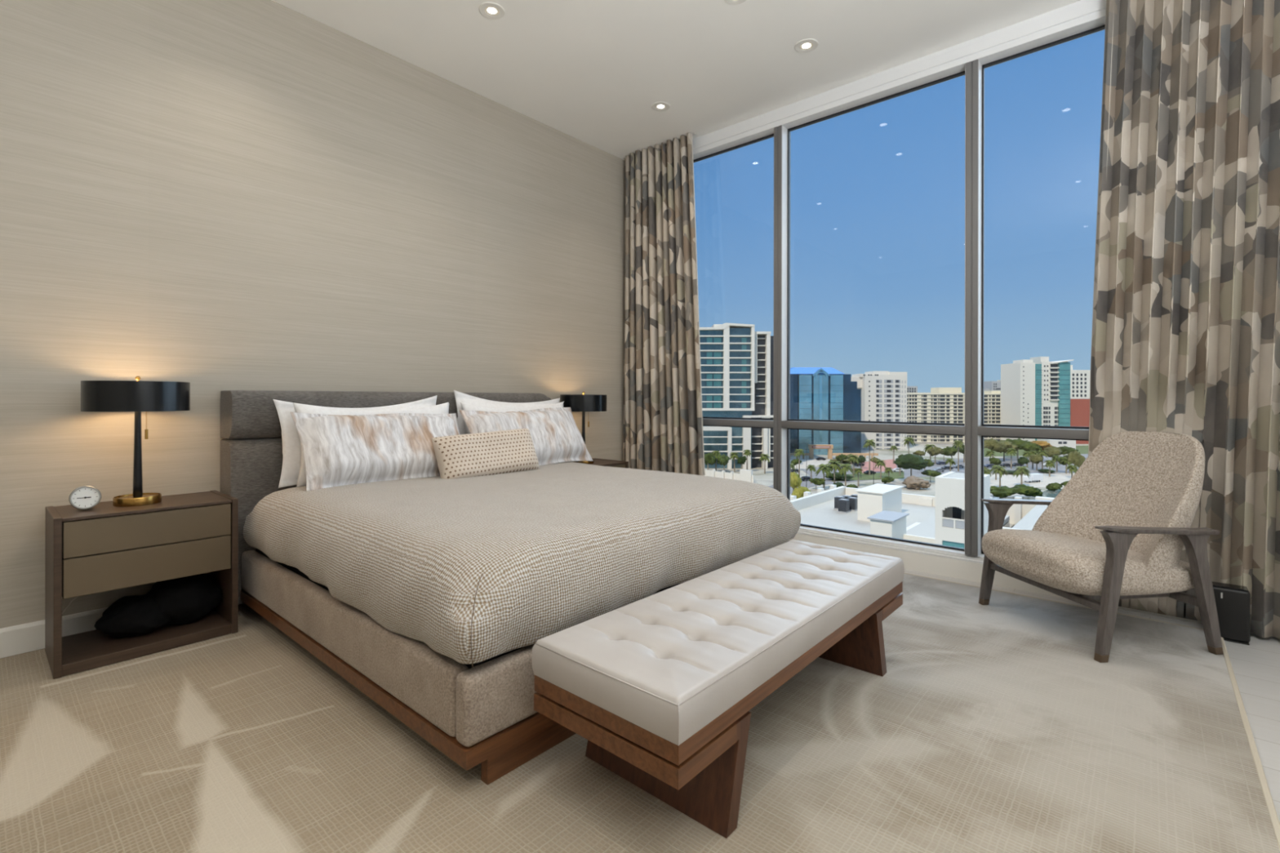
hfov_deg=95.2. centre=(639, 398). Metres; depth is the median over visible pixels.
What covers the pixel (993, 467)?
palm tree
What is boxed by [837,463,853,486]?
palm tree
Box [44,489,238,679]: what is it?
nightstand
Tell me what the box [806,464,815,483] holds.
palm tree
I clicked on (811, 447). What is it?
building
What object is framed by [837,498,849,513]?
condenser unit
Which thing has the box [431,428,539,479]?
lumbar cushion
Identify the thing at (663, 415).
patterned curtain
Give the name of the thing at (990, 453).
palm tree
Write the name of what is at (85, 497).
desk clock
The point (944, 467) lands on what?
car
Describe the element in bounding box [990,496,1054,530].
terrace
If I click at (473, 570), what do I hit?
coverlet
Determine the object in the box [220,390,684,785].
upholstered bed
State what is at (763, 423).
window
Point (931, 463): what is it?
tree
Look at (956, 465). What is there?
car
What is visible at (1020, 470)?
palm tree
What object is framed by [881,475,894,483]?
shrub
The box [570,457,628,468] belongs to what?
nightstand
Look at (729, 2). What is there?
recessed light
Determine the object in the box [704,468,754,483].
wall
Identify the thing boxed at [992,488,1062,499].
inlet
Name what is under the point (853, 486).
tree
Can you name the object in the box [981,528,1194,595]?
seat cushion
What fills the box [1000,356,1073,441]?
apartment tower
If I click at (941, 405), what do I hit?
apartment tower
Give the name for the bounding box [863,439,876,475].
palm tree
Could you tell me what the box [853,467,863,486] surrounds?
palm tree
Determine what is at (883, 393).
apartment tower
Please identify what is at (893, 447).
palm tree
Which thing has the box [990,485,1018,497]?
shrub
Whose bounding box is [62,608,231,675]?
shelf
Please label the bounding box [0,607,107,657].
baseboard
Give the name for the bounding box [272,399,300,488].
pillow
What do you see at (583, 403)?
table lamp
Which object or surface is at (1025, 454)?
palm tree
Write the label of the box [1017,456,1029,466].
tree
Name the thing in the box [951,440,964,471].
palm tree
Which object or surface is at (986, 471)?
palm tree
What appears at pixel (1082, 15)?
window header
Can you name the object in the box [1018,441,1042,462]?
tree
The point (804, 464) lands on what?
parking lot
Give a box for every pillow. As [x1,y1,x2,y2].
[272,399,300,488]
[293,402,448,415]
[296,442,306,487]
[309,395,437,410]
[453,390,559,435]
[460,401,564,434]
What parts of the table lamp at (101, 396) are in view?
lamp shade, stem, pull knob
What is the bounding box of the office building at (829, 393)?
[790,367,861,454]
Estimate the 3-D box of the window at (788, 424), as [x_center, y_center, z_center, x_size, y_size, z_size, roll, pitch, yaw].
[1.590,-0.554,4.083,1.249,3.046,0.140,0,0,41]
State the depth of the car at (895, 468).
238.90 m
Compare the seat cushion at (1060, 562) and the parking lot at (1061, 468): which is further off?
the parking lot at (1061, 468)
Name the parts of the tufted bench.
rail, leg, rail, leg, rail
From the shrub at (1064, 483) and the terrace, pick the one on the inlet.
the shrub at (1064, 483)
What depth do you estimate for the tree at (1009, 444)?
280.12 m
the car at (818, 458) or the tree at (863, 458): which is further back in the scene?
the car at (818, 458)
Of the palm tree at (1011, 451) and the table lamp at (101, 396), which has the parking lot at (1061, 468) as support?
the palm tree at (1011, 451)
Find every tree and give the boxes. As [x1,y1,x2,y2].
[704,453,716,470]
[711,450,721,471]
[716,453,729,470]
[728,452,739,471]
[737,455,746,469]
[742,449,751,469]
[758,453,770,473]
[790,458,801,469]
[790,462,795,472]
[790,471,802,490]
[791,485,811,498]
[793,448,804,475]
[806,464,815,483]
[808,477,825,489]
[814,463,832,489]
[827,460,842,482]
[829,481,844,487]
[835,453,848,461]
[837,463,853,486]
[846,484,857,488]
[847,454,858,477]
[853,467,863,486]
[857,454,866,468]
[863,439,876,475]
[870,457,880,468]
[875,460,886,478]
[884,466,893,476]
[888,445,897,463]
[893,453,929,475]
[902,436,915,453]
[912,450,925,455]
[920,469,941,482]
[923,444,934,460]
[924,458,934,471]
[927,445,943,463]
[943,446,957,458]
[944,458,955,471]
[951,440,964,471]
[954,444,964,462]
[983,438,1006,457]
[983,468,991,476]
[985,450,996,463]
[988,457,1001,465]
[990,465,1000,479]
[991,466,1008,486]
[998,440,1018,461]
[1002,438,1028,458]
[1005,448,1016,468]
[1013,466,1031,484]
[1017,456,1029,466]
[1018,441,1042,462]
[1022,451,1031,466]
[1027,450,1037,468]
[1029,453,1043,470]
[1030,440,1052,450]
[1035,450,1048,469]
[1044,445,1062,460]
[1044,459,1055,476]
[1051,455,1060,471]
[1056,454,1072,473]
[1059,445,1078,455]
[1059,457,1072,473]
[1064,464,1077,478]
[1066,449,1085,467]
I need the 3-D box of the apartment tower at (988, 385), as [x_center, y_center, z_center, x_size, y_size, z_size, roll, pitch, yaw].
[268.225,8.423,439.900,31.211,44.220,20.200,0,0,0]
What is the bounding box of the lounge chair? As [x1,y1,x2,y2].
[978,431,1223,662]
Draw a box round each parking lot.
[790,458,869,470]
[801,457,1085,484]
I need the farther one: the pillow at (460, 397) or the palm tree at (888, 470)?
the palm tree at (888, 470)
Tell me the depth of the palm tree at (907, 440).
289.50 m
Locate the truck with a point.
(1033, 477)
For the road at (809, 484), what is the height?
0.045 m
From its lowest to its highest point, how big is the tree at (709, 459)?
8.278 m
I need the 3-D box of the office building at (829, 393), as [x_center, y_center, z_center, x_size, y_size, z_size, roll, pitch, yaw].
[97.304,6.714,326.750,45.079,47.099,30.500,0,0,0]
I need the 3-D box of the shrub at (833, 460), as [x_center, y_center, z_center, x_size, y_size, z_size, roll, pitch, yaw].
[97.525,28.956,273.565,15.970,2.317,15.146,0,0,-18]
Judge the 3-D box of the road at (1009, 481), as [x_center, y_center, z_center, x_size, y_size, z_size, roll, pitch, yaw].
[152.796,30.293,219.379,42.504,0.105,91.636,0,0,41]
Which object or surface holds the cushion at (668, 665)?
on the tufted bench
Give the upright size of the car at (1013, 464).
1.410 m
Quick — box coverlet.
[243,462,800,666]
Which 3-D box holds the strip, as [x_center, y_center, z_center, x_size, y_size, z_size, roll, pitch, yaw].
[88.525,30.167,226.073,24.106,0.155,46.602,0,0,41]
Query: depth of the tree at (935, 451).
267.98 m
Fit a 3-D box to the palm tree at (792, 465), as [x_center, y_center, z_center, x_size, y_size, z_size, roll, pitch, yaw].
[52.444,26.415,203.693,3.856,7.555,3.761,0,0,-26]
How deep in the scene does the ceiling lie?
3.68 m
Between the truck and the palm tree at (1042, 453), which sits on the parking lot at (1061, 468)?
the palm tree at (1042, 453)
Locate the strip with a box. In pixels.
[831,471,903,481]
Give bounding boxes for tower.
[699,323,773,469]
[850,371,906,448]
[906,386,917,392]
[906,387,1000,443]
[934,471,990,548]
[983,380,1000,391]
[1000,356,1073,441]
[1070,364,1090,444]
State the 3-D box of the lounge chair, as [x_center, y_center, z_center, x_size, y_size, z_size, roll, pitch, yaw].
[2.221,0.640,2.859,0.818,0.946,0.772,0,0,-8]
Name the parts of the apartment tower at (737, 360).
glass panel, glass panel, glass panel, glass panel, glass panel, glass panel, glass panel, glass panel, glass panel, glass panel, glass panel, glass panel, glass panel, glass panel, roof frame, glass panel, glass panel, glass panel, glass panel, glass panel, glass panel, roof frame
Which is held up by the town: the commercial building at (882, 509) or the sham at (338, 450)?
the commercial building at (882, 509)
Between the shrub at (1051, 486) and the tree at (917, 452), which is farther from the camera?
the tree at (917, 452)
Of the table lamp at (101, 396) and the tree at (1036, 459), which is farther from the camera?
the tree at (1036, 459)
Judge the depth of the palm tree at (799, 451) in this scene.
217.47 m
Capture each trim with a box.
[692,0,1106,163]
[773,124,790,501]
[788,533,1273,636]
[797,525,984,564]
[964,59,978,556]
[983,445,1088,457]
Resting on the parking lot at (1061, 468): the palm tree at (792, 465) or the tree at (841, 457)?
the tree at (841, 457)
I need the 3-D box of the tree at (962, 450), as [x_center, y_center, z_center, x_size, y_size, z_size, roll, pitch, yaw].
[153.141,26.099,276.757,6.529,8.505,7.965,0,0,-39]
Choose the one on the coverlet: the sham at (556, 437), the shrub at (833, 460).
the sham at (556, 437)
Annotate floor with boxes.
[904,568,1279,822]
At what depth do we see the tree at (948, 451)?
271.43 m
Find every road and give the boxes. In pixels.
[768,453,1088,493]
[990,472,1075,487]
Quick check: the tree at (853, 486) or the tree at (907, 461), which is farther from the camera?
the tree at (907, 461)
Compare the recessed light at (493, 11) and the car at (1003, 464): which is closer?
the recessed light at (493, 11)
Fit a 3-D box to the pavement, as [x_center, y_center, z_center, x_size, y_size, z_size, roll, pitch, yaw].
[107.768,30.217,262.391,23.284,0.115,66.561,0,0,41]
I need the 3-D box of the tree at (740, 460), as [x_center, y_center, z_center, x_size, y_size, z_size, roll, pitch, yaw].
[41.332,26.677,236.131,4.089,6.997,3.351,0,0,6]
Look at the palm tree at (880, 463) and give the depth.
220.06 m
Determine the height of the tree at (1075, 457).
11.300 m
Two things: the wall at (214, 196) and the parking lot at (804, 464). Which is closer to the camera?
the wall at (214, 196)
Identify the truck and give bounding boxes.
[1022,473,1043,482]
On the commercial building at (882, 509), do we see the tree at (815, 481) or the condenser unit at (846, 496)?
the condenser unit at (846, 496)
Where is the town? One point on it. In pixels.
(760, 477)
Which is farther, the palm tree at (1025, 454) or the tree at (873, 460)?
the palm tree at (1025, 454)
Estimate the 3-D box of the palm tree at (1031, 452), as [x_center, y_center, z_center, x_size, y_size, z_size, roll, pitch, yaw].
[169.035,26.380,251.353,4.079,7.992,3.978,0,0,-24]
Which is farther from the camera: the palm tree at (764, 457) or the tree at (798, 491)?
the palm tree at (764, 457)
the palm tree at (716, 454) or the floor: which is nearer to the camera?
the floor
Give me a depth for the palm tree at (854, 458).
221.73 m
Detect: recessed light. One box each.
[479,2,505,19]
[651,102,670,111]
[724,0,746,4]
[794,38,818,53]
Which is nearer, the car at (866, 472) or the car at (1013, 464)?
the car at (866, 472)
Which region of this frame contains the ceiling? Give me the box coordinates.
[271,0,1080,159]
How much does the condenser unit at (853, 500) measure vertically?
1.620 m
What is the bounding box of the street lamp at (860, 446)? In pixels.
[860,445,861,478]
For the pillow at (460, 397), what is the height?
0.527 m
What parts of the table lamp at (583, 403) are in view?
lamp shade, stem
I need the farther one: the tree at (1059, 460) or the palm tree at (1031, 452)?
the palm tree at (1031, 452)
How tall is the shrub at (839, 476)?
2.480 m
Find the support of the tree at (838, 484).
on the town
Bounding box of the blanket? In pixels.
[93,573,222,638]
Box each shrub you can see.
[824,471,853,479]
[829,458,864,462]
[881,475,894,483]
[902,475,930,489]
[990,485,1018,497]
[996,470,1016,473]
[1012,484,1043,496]
[1037,468,1055,473]
[1045,482,1062,491]
[1061,480,1068,485]
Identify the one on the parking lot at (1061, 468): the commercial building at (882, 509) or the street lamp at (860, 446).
the street lamp at (860, 446)
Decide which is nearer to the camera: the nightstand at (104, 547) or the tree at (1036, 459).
the nightstand at (104, 547)
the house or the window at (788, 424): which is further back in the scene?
the house
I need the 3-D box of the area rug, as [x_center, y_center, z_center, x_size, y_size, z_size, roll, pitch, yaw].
[-0.529,1.114,2.000,3.940,0.013,5.517,0,0,41]
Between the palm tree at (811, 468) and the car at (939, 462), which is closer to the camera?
the palm tree at (811, 468)
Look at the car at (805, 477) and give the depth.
212.84 m
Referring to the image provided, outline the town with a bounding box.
[706,443,1088,497]
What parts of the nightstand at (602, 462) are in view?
panel, panel, drawer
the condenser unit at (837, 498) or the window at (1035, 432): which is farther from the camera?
the condenser unit at (837, 498)
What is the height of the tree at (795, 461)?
5.095 m
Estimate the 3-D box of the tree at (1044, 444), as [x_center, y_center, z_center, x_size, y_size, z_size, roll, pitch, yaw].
[191.440,25.267,279.949,10.599,10.290,12.930,0,0,38]
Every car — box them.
[791,468,798,472]
[800,475,810,480]
[815,457,826,460]
[853,462,864,466]
[863,470,875,474]
[891,467,903,471]
[932,467,944,471]
[935,461,946,464]
[941,466,953,469]
[952,464,964,467]
[983,463,993,467]
[1000,462,1010,466]
[1012,462,1022,466]
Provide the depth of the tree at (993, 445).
276.92 m
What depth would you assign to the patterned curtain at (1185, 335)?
2.87 m
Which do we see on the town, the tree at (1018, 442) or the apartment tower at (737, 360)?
the apartment tower at (737, 360)
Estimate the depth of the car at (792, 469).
235.88 m
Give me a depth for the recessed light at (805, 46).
3.67 m
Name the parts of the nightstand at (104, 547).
panel, panel, drawer, drawer, panel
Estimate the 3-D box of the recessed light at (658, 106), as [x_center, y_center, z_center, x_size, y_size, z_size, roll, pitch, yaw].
[0.158,-2.217,4.443,0.145,0.005,0.145,0,0,41]
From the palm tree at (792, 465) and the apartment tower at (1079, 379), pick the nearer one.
the palm tree at (792, 465)
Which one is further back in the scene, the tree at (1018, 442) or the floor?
the tree at (1018, 442)
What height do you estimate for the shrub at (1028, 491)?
3.793 m
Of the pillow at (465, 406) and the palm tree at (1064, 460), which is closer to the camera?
the pillow at (465, 406)
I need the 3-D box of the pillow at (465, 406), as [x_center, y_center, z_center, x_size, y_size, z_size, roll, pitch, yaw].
[-0.850,0.242,4.088,0.132,0.439,0.882,0,0,43]
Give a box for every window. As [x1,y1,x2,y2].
[693,133,773,429]
[781,63,965,554]
[977,24,1105,555]
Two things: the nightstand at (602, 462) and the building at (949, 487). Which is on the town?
the building at (949, 487)
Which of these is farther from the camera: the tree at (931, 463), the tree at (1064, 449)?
the tree at (1064, 449)
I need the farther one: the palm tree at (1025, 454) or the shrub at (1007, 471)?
the palm tree at (1025, 454)
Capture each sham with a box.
[289,412,459,491]
[458,407,593,465]
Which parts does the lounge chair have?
leg, armrest, seat frame, leg, backrest, armrest, leg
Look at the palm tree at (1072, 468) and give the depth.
203.99 m
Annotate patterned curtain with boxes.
[622,132,705,475]
[1088,0,1279,639]
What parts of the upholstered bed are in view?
headboard panel, rail, mattress, footboard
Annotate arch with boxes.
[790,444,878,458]
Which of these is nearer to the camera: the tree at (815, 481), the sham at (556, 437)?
the sham at (556, 437)
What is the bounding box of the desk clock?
[68,485,101,509]
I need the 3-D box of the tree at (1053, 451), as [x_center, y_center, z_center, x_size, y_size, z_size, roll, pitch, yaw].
[185.484,25.940,263.590,7.913,8.925,9.490,0,0,-3]
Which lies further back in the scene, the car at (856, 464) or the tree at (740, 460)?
the car at (856, 464)
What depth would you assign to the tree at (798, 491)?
153.89 m
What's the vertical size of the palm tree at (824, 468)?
8.576 m
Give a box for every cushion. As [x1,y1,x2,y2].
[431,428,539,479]
[531,539,904,745]
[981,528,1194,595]
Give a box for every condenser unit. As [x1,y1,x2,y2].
[833,496,844,509]
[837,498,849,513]
[841,494,851,498]
[847,497,857,511]
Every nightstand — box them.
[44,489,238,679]
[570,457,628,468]
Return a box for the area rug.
[0,573,1279,852]
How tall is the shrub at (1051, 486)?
2.775 m
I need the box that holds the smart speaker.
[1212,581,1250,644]
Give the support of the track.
attached to the ceiling
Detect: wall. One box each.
[0,0,625,658]
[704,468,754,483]
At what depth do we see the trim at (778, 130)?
4.46 m
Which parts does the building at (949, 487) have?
hand rail, glass rail, rail post, loggia door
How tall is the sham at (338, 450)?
0.404 m
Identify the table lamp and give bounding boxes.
[80,376,190,506]
[560,391,606,464]
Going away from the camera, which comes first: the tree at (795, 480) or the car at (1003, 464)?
the tree at (795, 480)
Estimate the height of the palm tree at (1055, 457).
6.945 m
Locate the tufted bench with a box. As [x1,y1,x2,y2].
[531,539,904,838]
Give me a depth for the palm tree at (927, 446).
278.75 m
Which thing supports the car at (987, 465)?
on the parking lot at (1061, 468)
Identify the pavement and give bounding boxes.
[861,458,897,473]
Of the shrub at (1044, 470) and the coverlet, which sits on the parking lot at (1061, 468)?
the shrub at (1044, 470)
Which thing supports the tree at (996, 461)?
on the parking lot at (1061, 468)
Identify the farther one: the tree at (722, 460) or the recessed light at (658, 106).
the tree at (722, 460)
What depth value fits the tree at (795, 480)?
168.00 m
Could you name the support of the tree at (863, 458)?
on the road at (809, 484)
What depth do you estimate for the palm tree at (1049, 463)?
224.86 m
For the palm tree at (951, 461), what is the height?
7.120 m
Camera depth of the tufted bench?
1.63 m
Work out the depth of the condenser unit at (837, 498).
74.35 m
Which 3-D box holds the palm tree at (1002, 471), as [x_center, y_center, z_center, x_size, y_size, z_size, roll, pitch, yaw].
[120.414,26.461,195.361,5.284,7.678,5.153,0,0,-15]
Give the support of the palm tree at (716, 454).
on the town
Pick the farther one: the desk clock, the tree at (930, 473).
the tree at (930, 473)
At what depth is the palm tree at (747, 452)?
238.08 m
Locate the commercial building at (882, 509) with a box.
[790,483,1014,543]
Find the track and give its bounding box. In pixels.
[622,132,697,159]
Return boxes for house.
[1036,439,1075,448]
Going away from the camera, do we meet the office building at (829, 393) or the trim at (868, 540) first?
the trim at (868, 540)
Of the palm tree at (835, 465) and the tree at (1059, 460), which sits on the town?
the palm tree at (835, 465)
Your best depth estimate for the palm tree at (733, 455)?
237.97 m

